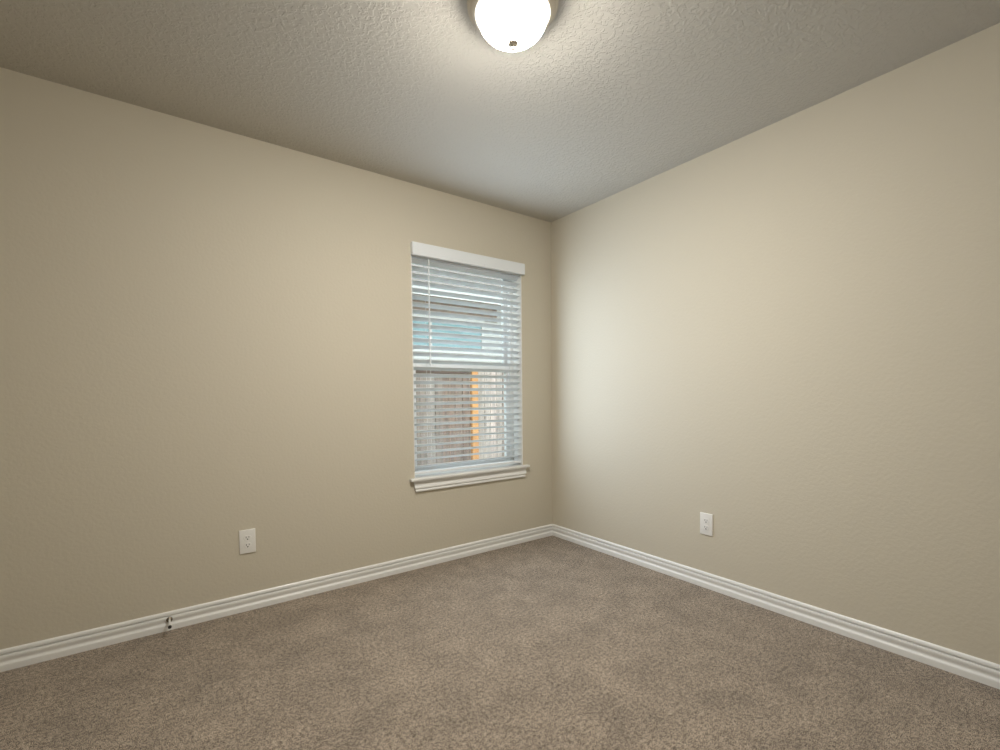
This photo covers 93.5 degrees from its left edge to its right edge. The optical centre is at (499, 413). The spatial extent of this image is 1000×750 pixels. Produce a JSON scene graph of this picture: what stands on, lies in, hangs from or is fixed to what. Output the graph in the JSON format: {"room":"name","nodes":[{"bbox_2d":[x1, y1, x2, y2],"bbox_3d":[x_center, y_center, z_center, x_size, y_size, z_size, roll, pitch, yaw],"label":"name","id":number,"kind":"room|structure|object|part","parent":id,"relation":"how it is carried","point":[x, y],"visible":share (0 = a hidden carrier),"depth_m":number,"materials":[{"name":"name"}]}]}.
{"room":"empty bedroom","nodes":[
{"label":"empty bedroom","id":0,"kind":"room"},
{"bbox_2d":[0,67,551,649],"bbox_3d":[-1.048,-0.205,2.723,3.720,2.440,0.170,-2,3,-36],"label":"wall","id":1,"kind":"structure","parent":0,"point":[206,331],"depth_m":2.31,"materials":[{"name":"beige paint"}]},
{"bbox_2d":[239,528,255,554],"bbox_3d":[-1.313,0.667,2.445,0.076,0.124,0.008,-2,3,-36],"label":"wall outlet","id":2,"kind":"object","parent":1,"relation":"attached to","point":[247,538],"visible":1,"depth_m":2.44,"materials":[{"name":"white plastic"}]},
{"bbox_2d":[244,535,250,540],"bbox_3d":[-1.312,0.648,2.442,0.034,0.027,0.002,-2,3,-36],"label":"receptacle","id":3,"kind":"object","parent":2,"relation":"attached to","point":[246,537],"depth_m":2.44,"materials":[{"name":"white plastic"}]},
{"bbox_2d":[244,542,250,547],"bbox_3d":[-1.311,0.687,2.444,0.034,0.027,0.002,-2,3,-36],"label":"receptacle","id":4,"kind":"object","parent":2,"relation":"attached to","point":[246,544],"depth_m":2.44,"materials":[{"name":"white plastic"}]},
{"bbox_2d":[0,524,551,671],"bbox_3d":[-1.031,0.974,2.658,3.600,0.088,0.014,-2,3,-36],"label":"baseboard","id":5,"kind":"structure","parent":1,"relation":"attached to","point":[23,655],"depth_m":2.41,"materials":[{"name":"white paint"}]},
{"bbox_2d":[166,617,172,628],"bbox_3d":[-1.552,0.988,2.208,0.026,0.026,0.101,-2,3,-36],"label":"door stop","id":6,"kind":"object","parent":5,"relation":"attached to","point":[169,619],"visible":1,"depth_m":2.22,"materials":[{"name":"silver metal"}]},
{"bbox_2d":[411,255,526,491],"bbox_3d":[-0.232,-0.292,3.305,0.935,1.566,0.184,-2,3,-36],"label":"window","id":7,"kind":"structure","parent":1,"relation":"in","point":[508,441],"depth_m":3.49,"materials":[{"name":"white plastic"}]},
{"bbox_3d":[-0.262,0.010,3.349,0.813,0.732,0.026,-2,3,-36],"label":"sash","id":8,"kind":"part","parent":7,"relation":"part of","materials":[{"name":"white plastic"}]},
{"bbox_2d":[410,241,524,474],"bbox_3d":[-0.202,-0.349,3.255,0.902,1.473,0.094,-2,3,-36],"label":"window blind","id":9,"kind":"object","parent":7,"relation":"attached to","point":[423,254],"visible":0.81,"depth_m":3.23,"materials":[{"name":"white plastic"}]},
{"bbox_3d":[-0.470,-0.308,3.083,0.002,1.377,0.057,-2,3,-36],"label":"ladder cord","id":10,"kind":"part","parent":9,"relation":"part of","materials":[{"name":"white fabric"}]},
{"bbox_3d":[-0.209,0.377,3.296,0.876,0.018,0.050,-2,3,-36],"label":"rail","id":11,"kind":"part","parent":9,"relation":"part of","materials":[{"name":"white plastic"}]},
{"bbox_3d":[0.071,-0.329,3.479,0.002,1.377,0.057,-2,3,-36],"label":"ladder cord","id":12,"kind":"part","parent":9,"relation":"part of","materials":[{"name":"white fabric"}]},
{"bbox_3d":[-0.286,-0.675,3.347,0.813,0.726,0.026,-2,3,-36],"label":"sash","id":13,"kind":"part","parent":7,"relation":"part of","materials":[{"name":"white plastic"}]},
{"bbox_3d":[-0.274,-0.339,3.348,0.891,1.475,0.064,-2,3,-36],"label":"frame","id":14,"kind":"part","parent":7,"relation":"part of","materials":[{"name":"white plastic"}]},
{"bbox_2d":[410,464,529,481],"bbox_3d":[-0.204,0.413,3.298,0.971,0.025,0.136,-2,3,-36],"label":"window sill","id":15,"kind":"structure","parent":1,"relation":"attached to","point":[423,477],"depth_m":3.24,"materials":[{"name":"white paint"}]},
{"bbox_2d":[0,535,999,749],"bbox_3d":[0.104,1.126,1.116,3.840,0.120,4.190,-2,3,-36],"label":"floor","id":16,"kind":"structure","parent":0,"point":[552,642],"depth_m":1.85,"materials":[{"name":"carpet"}]},
{"bbox_2d":[0,0,999,221],"bbox_3d":[0.079,-1.447,1.018,3.840,0.150,4.190,-2,3,-36],"label":"ceiling","id":17,"kind":"structure","parent":0,"point":[614,96],"depth_m":1.93,"materials":[{"name":"grey paint"}]},
{"bbox_2d":[467,0,557,53],"bbox_3d":[0.044,-1.312,1.604,0.310,0.164,0.310,-2,3,-36],"label":"ceiling light","id":18,"kind":"object","parent":17,"relation":"attached to","point":[512,26],"visible":1,"depth_m":1.56,"materials":[{"name":"white glass"}]},
{"bbox_2d":[551,23,999,664],"bbox_3d":[1.607,-0.209,2.146,0.120,2.440,3.900,-2,3,-36],"label":"wall","id":19,"kind":"structure","parent":0,"point":[786,332],"depth_m":2.20,"materials":[{"name":"beige paint"}]},
{"bbox_2d":[700,512,712,535],"bbox_3d":[1.173,0.631,2.672,0.008,0.124,0.076,-2,3,-36],"label":"wall outlet","id":20,"kind":"object","parent":19,"relation":"attached to","point":[706,520],"visible":1,"depth_m":2.67,"materials":[{"name":"white plastic"}]},
{"bbox_2d":[552,524,999,688],"bbox_3d":[1.563,0.969,2.151,0.014,0.088,3.900,-2,3,-36],"label":"baseboard","id":21,"kind":"structure","parent":19,"relation":"attached to","point":[979,670],"depth_m":2.24,"materials":[{"name":"white paint"}]},
{"label":"outside","id":22,"kind":"structure","parent":0,"visible":0},
{"bbox_3d":[-4.737,0.979,12.460,30.000,0.100,19.830,-2,3,-36],"label":"ground","id":23,"kind":"structure","parent":22,"visible":0},
{"bbox_2d":[412,264,501,459],"bbox_3d":[-2.128,-1.247,10.477,15.000,4.450,7.000,-2,3,-36],"label":"house","id":24,"kind":"structure","parent":23,"relation":"on","point":[414,293],"depth_m":7.73,"materials":[{"name":"grey"}]},
{"bbox_3d":[-1.035,-1.260,7.528,1.760,0.460,0.014,-2,3,-36],"label":"pane","id":25,"kind":"part","parent":24,"relation":"part of","materials":[{"name":"teal glass"}]},
{"bbox_2d":[416,370,504,464],"bbox_3d":[-0.289,0.279,6.012,9.600,1.706,0.190,-2,3,-36],"label":"wooden fence","id":26,"kind":"object","parent":23,"relation":"on","point":[434,413],"visible":0.09,"depth_m":5.77,"materials":[{"name":"orange wood"}]},
{"bbox_3d":[-2.401,0.366,4.381,4.261,1.637,0.022,-2,3,-36],"label":"picket panel","id":27,"kind":"part","parent":26,"relation":"part of","materials":[{"name":"grey wood"}]},
{"bbox_3d":[-2.252,-0.453,4.472,4.660,0.075,0.065,-2,3,-36],"label":"cap rail","id":28,"kind":"part","parent":26,"relation":"part of","materials":[{"name":"wood"}]},
{"bbox_3d":[-0.533,0.295,5.774,0.385,1.637,0.021,-2,3,-36],"label":"picket panel","id":29,"kind":"part","parent":26,"relation":"part of","materials":[{"name":"brown wood"}]},
{"bbox_3d":[-0.320,0.294,5.907,0.089,1.685,0.058,-2,3,-36],"label":"post","id":30,"kind":"part","parent":26,"relation":"part of","materials":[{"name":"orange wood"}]},
{"bbox_3d":[1.677,0.194,7.367,4.825,1.676,0.022,-2,3,-36],"label":"picket panel","id":31,"kind":"part","parent":26,"relation":"part of","materials":[{"name":"beige wood"}]}
]}

